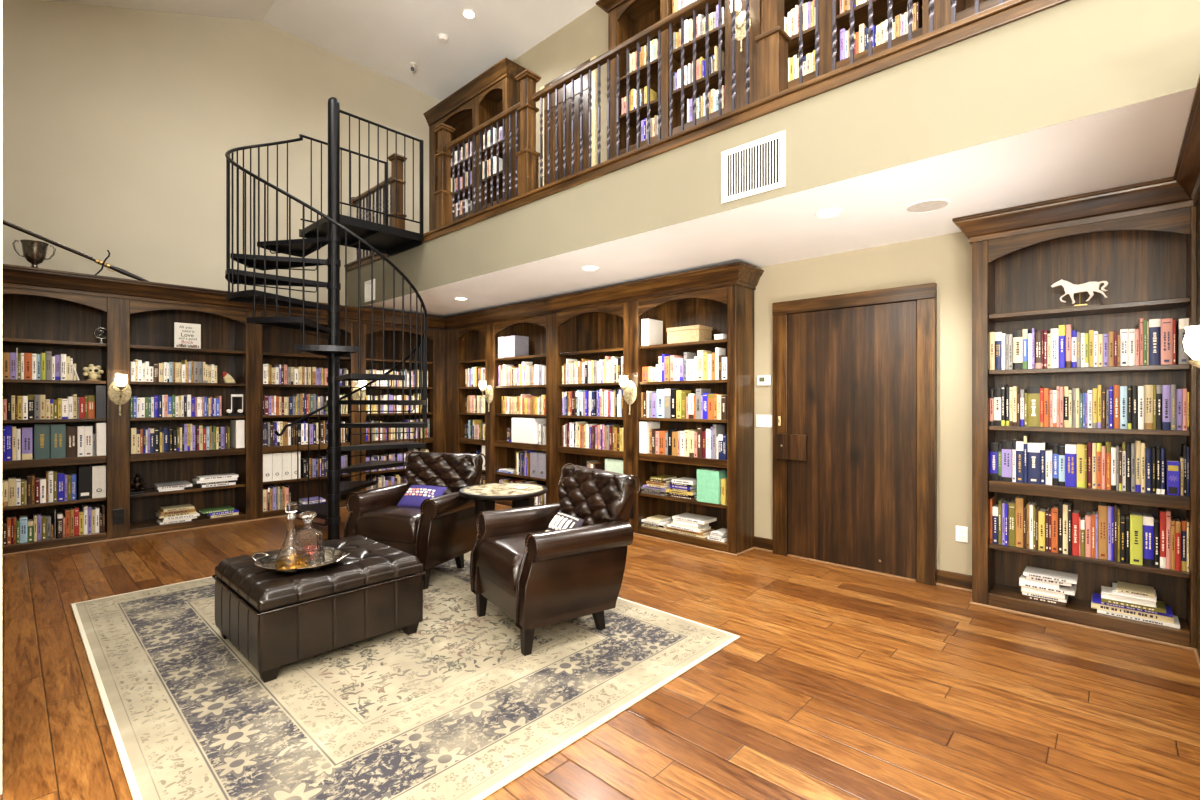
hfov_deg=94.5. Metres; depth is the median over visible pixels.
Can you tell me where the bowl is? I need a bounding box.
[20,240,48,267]
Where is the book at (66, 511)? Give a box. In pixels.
[64,508,69,536]
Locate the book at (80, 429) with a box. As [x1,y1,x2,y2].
[77,426,83,456]
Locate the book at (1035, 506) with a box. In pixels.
[1033,503,1037,549]
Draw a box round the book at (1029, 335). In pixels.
[1028,333,1031,368]
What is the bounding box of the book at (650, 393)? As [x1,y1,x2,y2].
[649,392,656,417]
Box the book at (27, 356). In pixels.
[24,353,31,379]
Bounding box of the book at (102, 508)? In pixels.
[100,505,104,531]
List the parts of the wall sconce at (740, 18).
lamp shade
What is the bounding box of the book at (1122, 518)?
[1120,515,1124,562]
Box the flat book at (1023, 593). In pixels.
[1022,592,1067,602]
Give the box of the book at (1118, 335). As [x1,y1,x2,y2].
[1118,335,1119,365]
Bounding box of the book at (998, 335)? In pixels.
[995,332,1003,369]
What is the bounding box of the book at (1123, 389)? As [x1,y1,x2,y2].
[1120,386,1126,428]
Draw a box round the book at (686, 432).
[684,429,696,456]
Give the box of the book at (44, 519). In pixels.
[42,515,46,539]
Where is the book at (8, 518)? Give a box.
[7,516,10,544]
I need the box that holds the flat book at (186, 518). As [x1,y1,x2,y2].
[158,516,196,522]
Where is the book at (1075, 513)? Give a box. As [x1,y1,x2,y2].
[1072,509,1079,555]
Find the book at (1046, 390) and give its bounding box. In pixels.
[1044,388,1050,426]
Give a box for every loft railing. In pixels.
[351,153,406,259]
[433,0,1003,228]
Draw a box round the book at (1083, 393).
[1083,393,1084,427]
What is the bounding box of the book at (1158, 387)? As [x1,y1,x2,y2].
[1156,385,1161,429]
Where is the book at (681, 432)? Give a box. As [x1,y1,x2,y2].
[680,431,683,455]
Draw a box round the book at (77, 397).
[77,397,78,418]
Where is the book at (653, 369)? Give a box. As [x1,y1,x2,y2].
[652,368,655,381]
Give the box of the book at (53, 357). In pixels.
[52,356,54,379]
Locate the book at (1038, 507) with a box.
[1036,506,1039,549]
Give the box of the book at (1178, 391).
[1176,389,1181,429]
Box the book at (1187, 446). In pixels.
[1187,446,1188,495]
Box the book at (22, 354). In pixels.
[21,353,23,378]
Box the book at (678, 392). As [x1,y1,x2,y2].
[676,390,690,417]
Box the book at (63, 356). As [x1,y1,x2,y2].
[60,354,65,379]
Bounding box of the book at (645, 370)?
[642,367,648,381]
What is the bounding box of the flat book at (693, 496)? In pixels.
[666,492,696,497]
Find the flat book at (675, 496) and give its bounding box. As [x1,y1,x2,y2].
[669,494,696,499]
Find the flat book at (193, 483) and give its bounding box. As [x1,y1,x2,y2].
[191,480,235,485]
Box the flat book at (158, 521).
[156,519,190,524]
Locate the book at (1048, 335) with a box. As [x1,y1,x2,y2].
[1047,333,1050,367]
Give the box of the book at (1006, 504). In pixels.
[1005,501,1009,545]
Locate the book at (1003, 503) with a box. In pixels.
[1002,500,1007,544]
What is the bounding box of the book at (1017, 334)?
[1013,330,1022,368]
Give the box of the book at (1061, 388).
[1060,387,1063,426]
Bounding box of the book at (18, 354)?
[17,353,20,378]
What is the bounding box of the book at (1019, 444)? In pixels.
[1016,440,1023,482]
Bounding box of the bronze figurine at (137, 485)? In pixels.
[130,473,146,493]
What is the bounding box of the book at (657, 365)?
[656,364,658,380]
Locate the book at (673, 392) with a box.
[671,390,675,417]
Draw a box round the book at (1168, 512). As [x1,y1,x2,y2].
[1165,508,1170,568]
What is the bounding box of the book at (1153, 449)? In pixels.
[1151,447,1155,493]
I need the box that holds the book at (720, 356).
[719,355,726,379]
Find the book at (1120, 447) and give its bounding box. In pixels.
[1119,446,1121,490]
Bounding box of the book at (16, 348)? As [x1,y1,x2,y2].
[16,348,16,378]
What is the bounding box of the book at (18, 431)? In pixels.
[16,428,20,459]
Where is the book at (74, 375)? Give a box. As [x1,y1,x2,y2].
[73,364,75,379]
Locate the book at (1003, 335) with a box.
[1002,333,1004,369]
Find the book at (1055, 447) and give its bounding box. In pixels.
[1052,443,1059,484]
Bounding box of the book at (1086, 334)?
[1085,333,1088,366]
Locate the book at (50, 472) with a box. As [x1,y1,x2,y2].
[48,470,52,501]
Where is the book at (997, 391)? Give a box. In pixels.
[994,388,1000,425]
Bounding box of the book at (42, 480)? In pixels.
[40,478,45,502]
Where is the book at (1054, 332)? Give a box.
[1051,328,1058,367]
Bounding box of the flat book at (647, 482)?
[646,481,669,485]
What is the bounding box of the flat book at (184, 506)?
[160,504,193,511]
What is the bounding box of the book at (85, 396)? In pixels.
[83,395,86,418]
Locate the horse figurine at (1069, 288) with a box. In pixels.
[1051,279,1107,307]
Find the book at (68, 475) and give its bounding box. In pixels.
[67,474,70,499]
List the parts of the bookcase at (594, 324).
shelf, shelf, shelf, shelf, rail, shelf, shelf, shelf, shelf, shelf, shelf, shelf, shelf, shelf, crown molding, shoe molding, shelf, shelf, shelf, shelf, shelf, rail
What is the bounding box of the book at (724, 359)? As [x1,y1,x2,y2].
[722,357,726,379]
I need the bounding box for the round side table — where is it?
[459,482,547,514]
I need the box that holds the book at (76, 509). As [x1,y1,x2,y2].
[73,506,78,535]
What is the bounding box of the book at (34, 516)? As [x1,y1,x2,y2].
[33,514,36,540]
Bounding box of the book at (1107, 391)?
[1106,390,1108,427]
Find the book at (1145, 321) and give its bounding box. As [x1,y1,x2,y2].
[1144,320,1146,364]
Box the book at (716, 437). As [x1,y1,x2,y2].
[716,437,717,458]
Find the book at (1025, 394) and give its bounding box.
[1024,393,1026,425]
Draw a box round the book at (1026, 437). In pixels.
[1024,435,1029,482]
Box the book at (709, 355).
[708,354,710,379]
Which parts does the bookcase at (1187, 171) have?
crown molding, shoe molding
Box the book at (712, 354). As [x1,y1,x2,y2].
[711,352,714,379]
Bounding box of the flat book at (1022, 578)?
[1019,572,1060,588]
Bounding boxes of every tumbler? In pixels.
[306,551,321,570]
[320,547,334,564]
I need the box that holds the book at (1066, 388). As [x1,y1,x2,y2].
[1064,386,1069,426]
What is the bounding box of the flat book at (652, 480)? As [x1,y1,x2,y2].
[649,479,671,482]
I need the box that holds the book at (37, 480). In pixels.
[35,477,39,503]
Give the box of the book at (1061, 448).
[1059,445,1064,485]
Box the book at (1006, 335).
[1005,334,1008,369]
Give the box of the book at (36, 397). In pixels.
[34,395,39,418]
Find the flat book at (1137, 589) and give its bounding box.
[1117,581,1154,597]
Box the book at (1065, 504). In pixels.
[1063,501,1068,553]
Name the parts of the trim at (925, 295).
head casing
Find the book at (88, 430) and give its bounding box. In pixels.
[84,426,92,455]
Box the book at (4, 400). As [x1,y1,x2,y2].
[3,399,6,419]
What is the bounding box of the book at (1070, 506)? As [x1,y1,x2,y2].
[1068,502,1072,554]
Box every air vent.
[365,279,374,301]
[721,130,785,202]
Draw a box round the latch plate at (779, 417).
[778,416,780,425]
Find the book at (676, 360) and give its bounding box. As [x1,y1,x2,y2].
[674,358,683,380]
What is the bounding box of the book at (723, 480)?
[721,478,726,504]
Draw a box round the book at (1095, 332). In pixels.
[1094,331,1097,366]
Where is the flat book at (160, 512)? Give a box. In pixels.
[157,508,195,515]
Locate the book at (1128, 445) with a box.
[1126,443,1130,491]
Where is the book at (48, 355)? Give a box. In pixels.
[45,351,51,379]
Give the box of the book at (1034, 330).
[1032,328,1036,368]
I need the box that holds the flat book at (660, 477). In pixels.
[650,475,675,480]
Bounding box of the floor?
[0,505,1199,799]
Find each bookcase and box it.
[3,264,445,555]
[423,57,525,230]
[443,262,763,555]
[596,0,1008,158]
[952,177,1196,651]
[1174,74,1199,668]
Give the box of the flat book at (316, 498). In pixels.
[299,496,323,501]
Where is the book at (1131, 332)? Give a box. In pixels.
[1128,329,1134,365]
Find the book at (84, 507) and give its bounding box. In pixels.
[82,504,87,534]
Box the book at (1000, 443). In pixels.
[998,442,1001,480]
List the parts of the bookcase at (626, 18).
crown molding, shelf, shelf, shelf, shelf, shelf, shelf, shelf, shelf, shelf, shelf, shelf, shelf, shelf, shelf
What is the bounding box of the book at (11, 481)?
[8,477,15,505]
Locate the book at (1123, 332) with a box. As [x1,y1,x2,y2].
[1120,329,1127,365]
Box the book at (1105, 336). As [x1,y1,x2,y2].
[1103,334,1108,366]
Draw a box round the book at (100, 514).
[99,512,101,532]
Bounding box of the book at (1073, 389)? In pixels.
[1072,388,1075,427]
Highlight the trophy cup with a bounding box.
[12,240,55,267]
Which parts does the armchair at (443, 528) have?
arm, seat rail, leg, backrest, arm, panel, leg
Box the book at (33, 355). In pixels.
[32,354,35,379]
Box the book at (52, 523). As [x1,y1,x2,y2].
[51,523,52,538]
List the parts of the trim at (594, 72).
head casing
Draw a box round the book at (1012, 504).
[1008,500,1015,545]
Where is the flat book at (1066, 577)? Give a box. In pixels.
[1023,566,1077,584]
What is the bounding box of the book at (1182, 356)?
[1177,318,1188,363]
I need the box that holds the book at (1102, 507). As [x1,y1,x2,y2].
[1098,502,1107,559]
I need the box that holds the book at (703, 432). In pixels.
[702,431,705,457]
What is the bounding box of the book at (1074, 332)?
[1072,330,1076,367]
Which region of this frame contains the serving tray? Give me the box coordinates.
[251,549,350,570]
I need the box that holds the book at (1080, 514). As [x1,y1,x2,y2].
[1079,514,1081,555]
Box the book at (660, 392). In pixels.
[657,389,663,417]
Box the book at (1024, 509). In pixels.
[1023,504,1026,547]
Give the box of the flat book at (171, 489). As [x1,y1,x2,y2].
[155,487,183,491]
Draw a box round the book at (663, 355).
[662,354,669,380]
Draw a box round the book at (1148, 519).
[1142,513,1153,566]
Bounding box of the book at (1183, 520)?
[1179,516,1185,570]
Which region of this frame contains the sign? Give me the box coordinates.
[174,322,200,348]
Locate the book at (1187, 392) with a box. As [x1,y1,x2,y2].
[1187,392,1188,430]
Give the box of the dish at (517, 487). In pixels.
[514,486,527,488]
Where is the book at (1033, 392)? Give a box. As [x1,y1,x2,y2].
[1027,386,1042,426]
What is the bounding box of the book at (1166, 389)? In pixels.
[1162,385,1170,429]
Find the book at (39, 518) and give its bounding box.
[37,513,41,540]
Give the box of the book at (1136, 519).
[1130,512,1142,564]
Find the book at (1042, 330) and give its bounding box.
[1042,330,1043,367]
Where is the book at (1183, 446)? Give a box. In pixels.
[1181,443,1186,495]
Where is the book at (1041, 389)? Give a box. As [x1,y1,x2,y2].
[1040,388,1043,426]
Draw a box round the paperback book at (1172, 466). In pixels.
[1167,461,1178,495]
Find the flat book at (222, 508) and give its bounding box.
[198,505,234,513]
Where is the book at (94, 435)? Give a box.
[93,434,95,455]
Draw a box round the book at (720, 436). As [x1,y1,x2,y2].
[718,434,722,458]
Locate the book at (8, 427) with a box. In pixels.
[6,425,11,460]
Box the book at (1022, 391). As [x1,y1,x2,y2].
[1020,389,1026,425]
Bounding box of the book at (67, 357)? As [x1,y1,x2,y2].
[66,356,69,379]
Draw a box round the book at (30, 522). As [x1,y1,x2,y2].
[27,519,33,541]
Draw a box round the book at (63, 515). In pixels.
[63,515,64,536]
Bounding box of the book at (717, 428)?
[713,424,724,458]
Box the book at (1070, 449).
[1065,443,1076,486]
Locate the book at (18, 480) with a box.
[16,478,20,505]
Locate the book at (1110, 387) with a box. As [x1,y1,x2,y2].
[1109,386,1112,428]
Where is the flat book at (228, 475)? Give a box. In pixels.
[195,473,238,479]
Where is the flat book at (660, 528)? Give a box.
[641,524,665,529]
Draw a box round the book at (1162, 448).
[1161,447,1164,493]
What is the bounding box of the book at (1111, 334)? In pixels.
[1109,331,1113,365]
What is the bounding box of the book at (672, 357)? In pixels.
[670,355,683,380]
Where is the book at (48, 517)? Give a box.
[46,515,50,538]
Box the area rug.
[71,551,739,799]
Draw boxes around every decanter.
[275,502,306,573]
[297,511,322,553]
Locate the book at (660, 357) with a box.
[659,356,661,380]
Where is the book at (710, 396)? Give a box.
[708,394,713,418]
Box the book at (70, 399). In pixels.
[67,397,72,418]
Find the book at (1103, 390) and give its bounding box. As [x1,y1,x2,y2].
[1102,389,1105,427]
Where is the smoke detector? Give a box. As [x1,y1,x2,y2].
[437,33,448,42]
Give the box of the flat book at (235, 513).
[206,512,238,517]
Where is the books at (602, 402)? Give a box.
[130,0,921,510]
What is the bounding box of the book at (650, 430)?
[649,428,659,452]
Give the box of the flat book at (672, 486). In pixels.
[670,484,696,489]
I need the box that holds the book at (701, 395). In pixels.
[701,395,702,418]
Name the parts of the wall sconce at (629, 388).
lamp shade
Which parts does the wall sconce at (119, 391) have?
lamp shade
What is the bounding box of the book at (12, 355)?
[10,352,15,378]
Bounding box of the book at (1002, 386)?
[1001,385,1007,425]
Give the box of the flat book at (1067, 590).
[1019,582,1076,595]
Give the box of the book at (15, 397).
[15,397,16,419]
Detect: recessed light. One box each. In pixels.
[453,297,468,300]
[461,9,476,19]
[580,266,599,270]
[814,208,843,218]
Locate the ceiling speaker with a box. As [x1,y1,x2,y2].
[905,199,949,212]
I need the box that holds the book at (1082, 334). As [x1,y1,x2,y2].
[1081,333,1084,366]
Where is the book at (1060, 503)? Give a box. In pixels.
[1058,499,1063,552]
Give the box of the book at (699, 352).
[697,350,710,379]
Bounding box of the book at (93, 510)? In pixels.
[92,507,94,533]
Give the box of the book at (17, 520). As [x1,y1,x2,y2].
[16,519,19,543]
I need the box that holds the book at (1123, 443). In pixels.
[1122,441,1125,490]
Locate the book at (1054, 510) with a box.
[1051,505,1057,552]
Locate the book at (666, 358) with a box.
[664,356,669,380]
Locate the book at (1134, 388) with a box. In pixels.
[1132,386,1137,428]
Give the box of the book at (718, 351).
[715,347,725,379]
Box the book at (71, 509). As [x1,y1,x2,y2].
[69,507,73,536]
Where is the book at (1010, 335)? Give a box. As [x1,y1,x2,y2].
[1009,334,1012,368]
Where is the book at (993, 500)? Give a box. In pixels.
[990,496,995,542]
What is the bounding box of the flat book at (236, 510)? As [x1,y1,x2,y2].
[206,508,238,515]
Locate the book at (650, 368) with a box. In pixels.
[649,367,655,381]
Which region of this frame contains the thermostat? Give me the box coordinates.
[757,375,770,385]
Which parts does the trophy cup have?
handle, handle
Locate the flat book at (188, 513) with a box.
[156,511,195,517]
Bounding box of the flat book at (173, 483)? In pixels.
[153,480,190,486]
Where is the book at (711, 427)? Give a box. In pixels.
[711,427,712,458]
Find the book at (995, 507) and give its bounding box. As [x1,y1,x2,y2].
[992,503,997,543]
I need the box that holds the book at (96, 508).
[94,506,98,532]
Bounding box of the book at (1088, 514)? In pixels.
[1085,511,1091,557]
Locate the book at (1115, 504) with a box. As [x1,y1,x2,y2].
[1114,503,1116,560]
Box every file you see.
[77,465,90,499]
[90,464,105,497]
[263,453,271,481]
[272,452,281,480]
[280,452,290,479]
[291,451,300,478]
[498,337,503,357]
[504,336,508,357]
[509,335,528,356]
[530,451,543,477]
[538,452,545,478]
[641,319,662,345]
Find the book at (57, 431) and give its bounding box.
[50,424,65,457]
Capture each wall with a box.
[0,0,2,794]
[3,0,440,304]
[347,0,1199,306]
[513,5,971,579]
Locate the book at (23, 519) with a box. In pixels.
[19,515,26,542]
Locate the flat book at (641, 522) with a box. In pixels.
[641,522,666,527]
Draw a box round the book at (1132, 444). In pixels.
[1131,442,1134,491]
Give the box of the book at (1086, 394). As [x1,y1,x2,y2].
[1085,393,1087,427]
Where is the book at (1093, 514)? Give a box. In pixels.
[1091,511,1095,557]
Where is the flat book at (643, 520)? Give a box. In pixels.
[641,519,672,525]
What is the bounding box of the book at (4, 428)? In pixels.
[3,426,5,460]
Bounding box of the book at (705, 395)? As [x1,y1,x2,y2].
[703,393,715,418]
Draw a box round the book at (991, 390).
[990,389,993,425]
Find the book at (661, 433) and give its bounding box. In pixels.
[659,430,667,454]
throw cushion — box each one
[396,485,447,506]
[545,511,583,531]
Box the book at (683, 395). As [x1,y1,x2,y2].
[681,393,694,418]
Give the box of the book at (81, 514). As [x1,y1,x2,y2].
[79,510,83,534]
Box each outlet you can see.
[113,508,123,524]
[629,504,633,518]
[956,526,967,542]
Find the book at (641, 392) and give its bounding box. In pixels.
[641,392,643,416]
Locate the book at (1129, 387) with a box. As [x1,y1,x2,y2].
[1127,385,1131,428]
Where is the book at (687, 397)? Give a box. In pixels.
[686,396,688,418]
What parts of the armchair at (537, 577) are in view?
leg, seat rail, arm, leg, panel, arm, backrest, leg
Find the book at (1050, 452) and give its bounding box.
[1049,449,1051,484]
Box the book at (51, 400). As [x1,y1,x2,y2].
[50,399,52,418]
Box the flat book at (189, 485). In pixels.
[154,484,191,489]
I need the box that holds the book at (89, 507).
[88,506,91,533]
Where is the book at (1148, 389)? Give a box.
[1144,385,1152,429]
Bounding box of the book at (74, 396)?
[72,394,76,418]
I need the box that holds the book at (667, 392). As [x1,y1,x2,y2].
[664,389,678,417]
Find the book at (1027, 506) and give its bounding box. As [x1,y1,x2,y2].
[1026,501,1030,548]
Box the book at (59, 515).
[56,512,62,537]
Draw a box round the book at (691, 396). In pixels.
[689,394,695,418]
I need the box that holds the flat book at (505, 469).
[499,468,515,471]
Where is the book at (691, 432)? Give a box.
[690,431,696,456]
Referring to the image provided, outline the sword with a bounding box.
[3,220,149,281]
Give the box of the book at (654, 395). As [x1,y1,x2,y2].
[652,393,656,417]
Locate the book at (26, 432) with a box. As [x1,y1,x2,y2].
[22,427,31,459]
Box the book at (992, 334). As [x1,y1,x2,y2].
[990,332,994,369]
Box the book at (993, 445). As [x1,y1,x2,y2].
[990,442,999,480]
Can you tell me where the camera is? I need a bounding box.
[410,62,416,72]
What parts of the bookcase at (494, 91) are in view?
shelf, shelf, shelf, shelf, crown molding, panel, shelf, shelf, shelf, shelf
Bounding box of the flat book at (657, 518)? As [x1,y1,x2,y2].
[646,515,670,522]
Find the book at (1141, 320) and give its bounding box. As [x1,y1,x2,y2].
[1139,318,1143,364]
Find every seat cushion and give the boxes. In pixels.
[355,505,420,542]
[476,529,546,589]
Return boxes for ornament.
[83,364,103,380]
[93,327,105,342]
[222,372,234,382]
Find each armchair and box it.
[343,451,485,589]
[470,463,640,655]
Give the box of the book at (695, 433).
[694,432,696,456]
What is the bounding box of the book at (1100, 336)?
[1098,334,1102,366]
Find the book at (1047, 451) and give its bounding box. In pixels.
[1045,449,1050,484]
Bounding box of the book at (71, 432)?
[66,426,76,456]
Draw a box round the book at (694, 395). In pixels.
[694,395,695,418]
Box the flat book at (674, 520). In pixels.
[673,519,708,526]
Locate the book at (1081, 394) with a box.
[1080,393,1082,427]
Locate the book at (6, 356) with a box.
[3,352,9,378]
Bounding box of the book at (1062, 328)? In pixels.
[1059,325,1065,367]
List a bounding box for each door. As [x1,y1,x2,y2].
[544,73,588,184]
[777,300,916,581]
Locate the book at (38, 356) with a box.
[36,354,40,379]
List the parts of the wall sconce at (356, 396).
lamp shade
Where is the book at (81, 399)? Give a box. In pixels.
[79,397,84,418]
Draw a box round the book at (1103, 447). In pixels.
[1102,445,1105,488]
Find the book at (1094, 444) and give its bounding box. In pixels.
[1092,442,1096,488]
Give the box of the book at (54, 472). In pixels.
[53,471,56,501]
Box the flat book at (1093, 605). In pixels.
[1091,594,1173,623]
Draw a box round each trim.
[344,0,1069,271]
[540,56,596,185]
[754,547,971,591]
[773,283,936,585]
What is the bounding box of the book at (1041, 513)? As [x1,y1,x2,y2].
[1038,508,1045,550]
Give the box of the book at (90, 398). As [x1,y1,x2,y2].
[87,395,94,417]
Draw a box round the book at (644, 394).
[643,393,646,416]
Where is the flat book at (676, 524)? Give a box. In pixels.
[671,522,708,529]
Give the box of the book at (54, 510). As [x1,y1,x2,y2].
[53,507,55,537]
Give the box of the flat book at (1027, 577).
[1026,576,1071,586]
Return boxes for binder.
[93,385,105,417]
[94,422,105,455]
[230,420,244,447]
[482,445,484,469]
[605,458,622,473]
[639,421,659,453]
[697,467,726,503]
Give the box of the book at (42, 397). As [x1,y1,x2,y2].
[40,395,44,418]
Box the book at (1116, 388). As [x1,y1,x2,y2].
[1113,385,1119,428]
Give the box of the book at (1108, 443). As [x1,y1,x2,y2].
[1106,440,1110,489]
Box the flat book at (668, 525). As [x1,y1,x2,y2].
[667,524,710,532]
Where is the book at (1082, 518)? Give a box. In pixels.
[1081,517,1084,556]
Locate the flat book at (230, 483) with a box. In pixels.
[198,482,235,487]
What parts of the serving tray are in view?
handle, handle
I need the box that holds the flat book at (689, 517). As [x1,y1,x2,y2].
[672,513,716,524]
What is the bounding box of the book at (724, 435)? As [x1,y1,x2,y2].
[723,434,726,459]
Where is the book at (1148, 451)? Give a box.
[1145,447,1151,492]
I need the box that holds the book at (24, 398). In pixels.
[22,396,27,419]
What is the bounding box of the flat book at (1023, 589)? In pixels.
[1021,586,1066,599]
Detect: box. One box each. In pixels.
[512,417,545,443]
[666,325,711,343]
[714,334,726,339]
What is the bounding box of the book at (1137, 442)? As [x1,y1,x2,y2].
[1135,440,1140,491]
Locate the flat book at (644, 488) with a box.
[641,487,665,491]
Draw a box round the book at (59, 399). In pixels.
[57,398,61,418]
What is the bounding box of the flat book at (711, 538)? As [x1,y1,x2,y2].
[707,536,726,541]
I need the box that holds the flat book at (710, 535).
[709,533,726,538]
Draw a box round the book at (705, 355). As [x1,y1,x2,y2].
[703,353,710,379]
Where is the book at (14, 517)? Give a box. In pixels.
[13,516,15,543]
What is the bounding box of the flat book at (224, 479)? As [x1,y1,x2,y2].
[192,477,237,483]
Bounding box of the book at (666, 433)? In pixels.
[665,432,667,454]
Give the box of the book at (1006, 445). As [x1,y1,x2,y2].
[1002,440,1011,481]
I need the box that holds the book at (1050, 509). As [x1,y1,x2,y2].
[1049,509,1050,551]
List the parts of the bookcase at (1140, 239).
crown molding, shoe molding, shelf, rail, shelf, shelf, shelf, shelf, panel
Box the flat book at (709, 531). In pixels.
[666,526,714,535]
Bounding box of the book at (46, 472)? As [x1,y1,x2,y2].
[45,470,47,501]
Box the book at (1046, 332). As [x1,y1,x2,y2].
[1044,330,1048,367]
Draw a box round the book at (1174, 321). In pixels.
[1173,320,1175,363]
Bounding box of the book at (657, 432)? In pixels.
[656,430,664,453]
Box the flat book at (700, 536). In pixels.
[665,529,708,537]
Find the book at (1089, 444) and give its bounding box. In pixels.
[1087,441,1092,487]
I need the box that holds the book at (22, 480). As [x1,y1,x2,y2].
[21,479,24,504]
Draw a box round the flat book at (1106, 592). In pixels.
[1101,586,1156,607]
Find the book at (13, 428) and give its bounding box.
[12,426,15,459]
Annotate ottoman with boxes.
[212,535,425,682]
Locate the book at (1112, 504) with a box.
[1112,504,1113,560]
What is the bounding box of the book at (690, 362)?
[687,359,693,380]
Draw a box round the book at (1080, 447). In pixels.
[1077,443,1085,487]
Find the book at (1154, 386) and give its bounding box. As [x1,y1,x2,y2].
[1153,385,1155,429]
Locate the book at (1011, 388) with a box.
[1010,387,1012,425]
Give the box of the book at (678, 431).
[678,431,679,455]
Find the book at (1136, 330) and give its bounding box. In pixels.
[1135,329,1138,365]
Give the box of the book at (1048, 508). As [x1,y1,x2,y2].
[1045,507,1050,550]
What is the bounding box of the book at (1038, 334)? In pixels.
[1035,331,1041,368]
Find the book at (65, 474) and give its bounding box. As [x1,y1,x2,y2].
[65,474,66,500]
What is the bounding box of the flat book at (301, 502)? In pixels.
[299,499,325,503]
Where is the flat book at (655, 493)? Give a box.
[642,491,668,495]
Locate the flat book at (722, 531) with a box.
[711,528,726,535]
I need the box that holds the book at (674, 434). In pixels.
[672,431,677,455]
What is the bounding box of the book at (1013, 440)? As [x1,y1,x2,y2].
[1012,439,1018,481]
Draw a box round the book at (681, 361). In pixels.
[679,359,683,380]
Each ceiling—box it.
[46,0,598,100]
[361,88,1195,317]
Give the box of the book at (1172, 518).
[1171,517,1174,569]
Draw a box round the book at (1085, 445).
[1085,445,1086,487]
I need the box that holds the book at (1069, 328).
[1066,325,1072,367]
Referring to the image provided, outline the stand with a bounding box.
[95,250,109,274]
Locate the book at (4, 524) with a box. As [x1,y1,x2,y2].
[3,522,6,544]
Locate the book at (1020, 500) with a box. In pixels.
[1016,495,1025,547]
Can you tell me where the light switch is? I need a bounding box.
[756,415,771,427]
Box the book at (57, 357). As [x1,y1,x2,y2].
[54,355,60,379]
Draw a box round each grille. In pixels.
[366,282,370,298]
[727,138,778,196]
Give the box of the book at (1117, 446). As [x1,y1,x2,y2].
[1116,445,1118,490]
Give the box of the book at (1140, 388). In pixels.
[1138,386,1143,428]
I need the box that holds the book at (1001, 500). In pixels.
[998,498,1004,544]
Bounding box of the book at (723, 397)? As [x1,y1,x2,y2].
[721,395,726,419]
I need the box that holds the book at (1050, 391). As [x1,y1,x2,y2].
[1049,390,1052,426]
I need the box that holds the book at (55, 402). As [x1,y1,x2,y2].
[53,400,57,418]
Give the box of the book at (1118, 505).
[1118,505,1119,561]
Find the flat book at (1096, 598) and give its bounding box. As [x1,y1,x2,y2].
[1092,593,1172,616]
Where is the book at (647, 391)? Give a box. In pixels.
[647,391,656,417]
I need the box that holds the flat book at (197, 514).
[162,512,199,519]
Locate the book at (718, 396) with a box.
[717,395,720,419]
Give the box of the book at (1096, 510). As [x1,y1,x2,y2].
[1096,510,1097,558]
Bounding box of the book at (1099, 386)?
[1098,385,1101,427]
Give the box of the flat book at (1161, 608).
[1101,598,1165,613]
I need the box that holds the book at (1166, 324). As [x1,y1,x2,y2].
[1161,318,1172,364]
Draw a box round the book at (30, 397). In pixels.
[27,395,33,419]
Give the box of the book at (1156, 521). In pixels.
[1154,519,1159,567]
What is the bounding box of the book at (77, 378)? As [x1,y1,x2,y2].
[72,365,78,379]
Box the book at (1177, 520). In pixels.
[1173,517,1180,570]
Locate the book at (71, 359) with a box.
[70,358,72,379]
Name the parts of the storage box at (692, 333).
lid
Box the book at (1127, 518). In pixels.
[1125,515,1129,562]
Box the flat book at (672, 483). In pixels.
[669,482,696,486]
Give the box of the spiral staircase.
[225,97,427,540]
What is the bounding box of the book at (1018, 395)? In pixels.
[1017,394,1019,425]
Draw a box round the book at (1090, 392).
[1088,390,1092,427]
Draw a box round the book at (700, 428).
[697,425,710,457]
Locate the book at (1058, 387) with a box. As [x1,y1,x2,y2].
[1057,386,1059,426]
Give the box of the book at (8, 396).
[7,395,10,419]
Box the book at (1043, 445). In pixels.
[1040,442,1047,483]
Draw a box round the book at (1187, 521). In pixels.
[1185,518,1188,571]
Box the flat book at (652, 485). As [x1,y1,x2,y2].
[647,484,669,487]
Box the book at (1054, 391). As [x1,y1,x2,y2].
[1053,390,1056,426]
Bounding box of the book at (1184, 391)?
[1182,389,1186,430]
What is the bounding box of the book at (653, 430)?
[652,429,663,453]
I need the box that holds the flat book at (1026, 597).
[1025,595,1065,605]
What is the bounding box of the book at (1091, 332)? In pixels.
[1089,330,1093,366]
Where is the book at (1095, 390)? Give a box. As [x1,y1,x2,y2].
[1093,388,1097,427]
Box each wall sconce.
[108,374,131,415]
[352,381,365,410]
[479,381,492,411]
[619,376,636,414]
[730,0,750,51]
[1183,325,1199,368]
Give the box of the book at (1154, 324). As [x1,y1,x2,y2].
[1149,319,1160,364]
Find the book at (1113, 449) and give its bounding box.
[1111,446,1115,489]
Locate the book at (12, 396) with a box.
[11,395,14,419]
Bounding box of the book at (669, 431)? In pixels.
[668,429,680,454]
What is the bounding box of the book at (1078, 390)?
[1076,388,1080,427]
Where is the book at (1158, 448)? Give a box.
[1155,446,1160,493]
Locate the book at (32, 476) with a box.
[31,474,34,503]
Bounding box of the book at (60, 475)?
[57,472,64,501]
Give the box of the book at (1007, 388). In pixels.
[1005,386,1009,425]
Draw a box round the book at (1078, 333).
[1077,332,1080,366]
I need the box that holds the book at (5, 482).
[3,479,7,506]
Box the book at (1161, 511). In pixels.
[1158,507,1165,567]
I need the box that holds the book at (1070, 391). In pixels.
[1069,390,1071,427]
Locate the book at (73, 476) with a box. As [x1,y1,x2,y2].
[70,473,75,499]

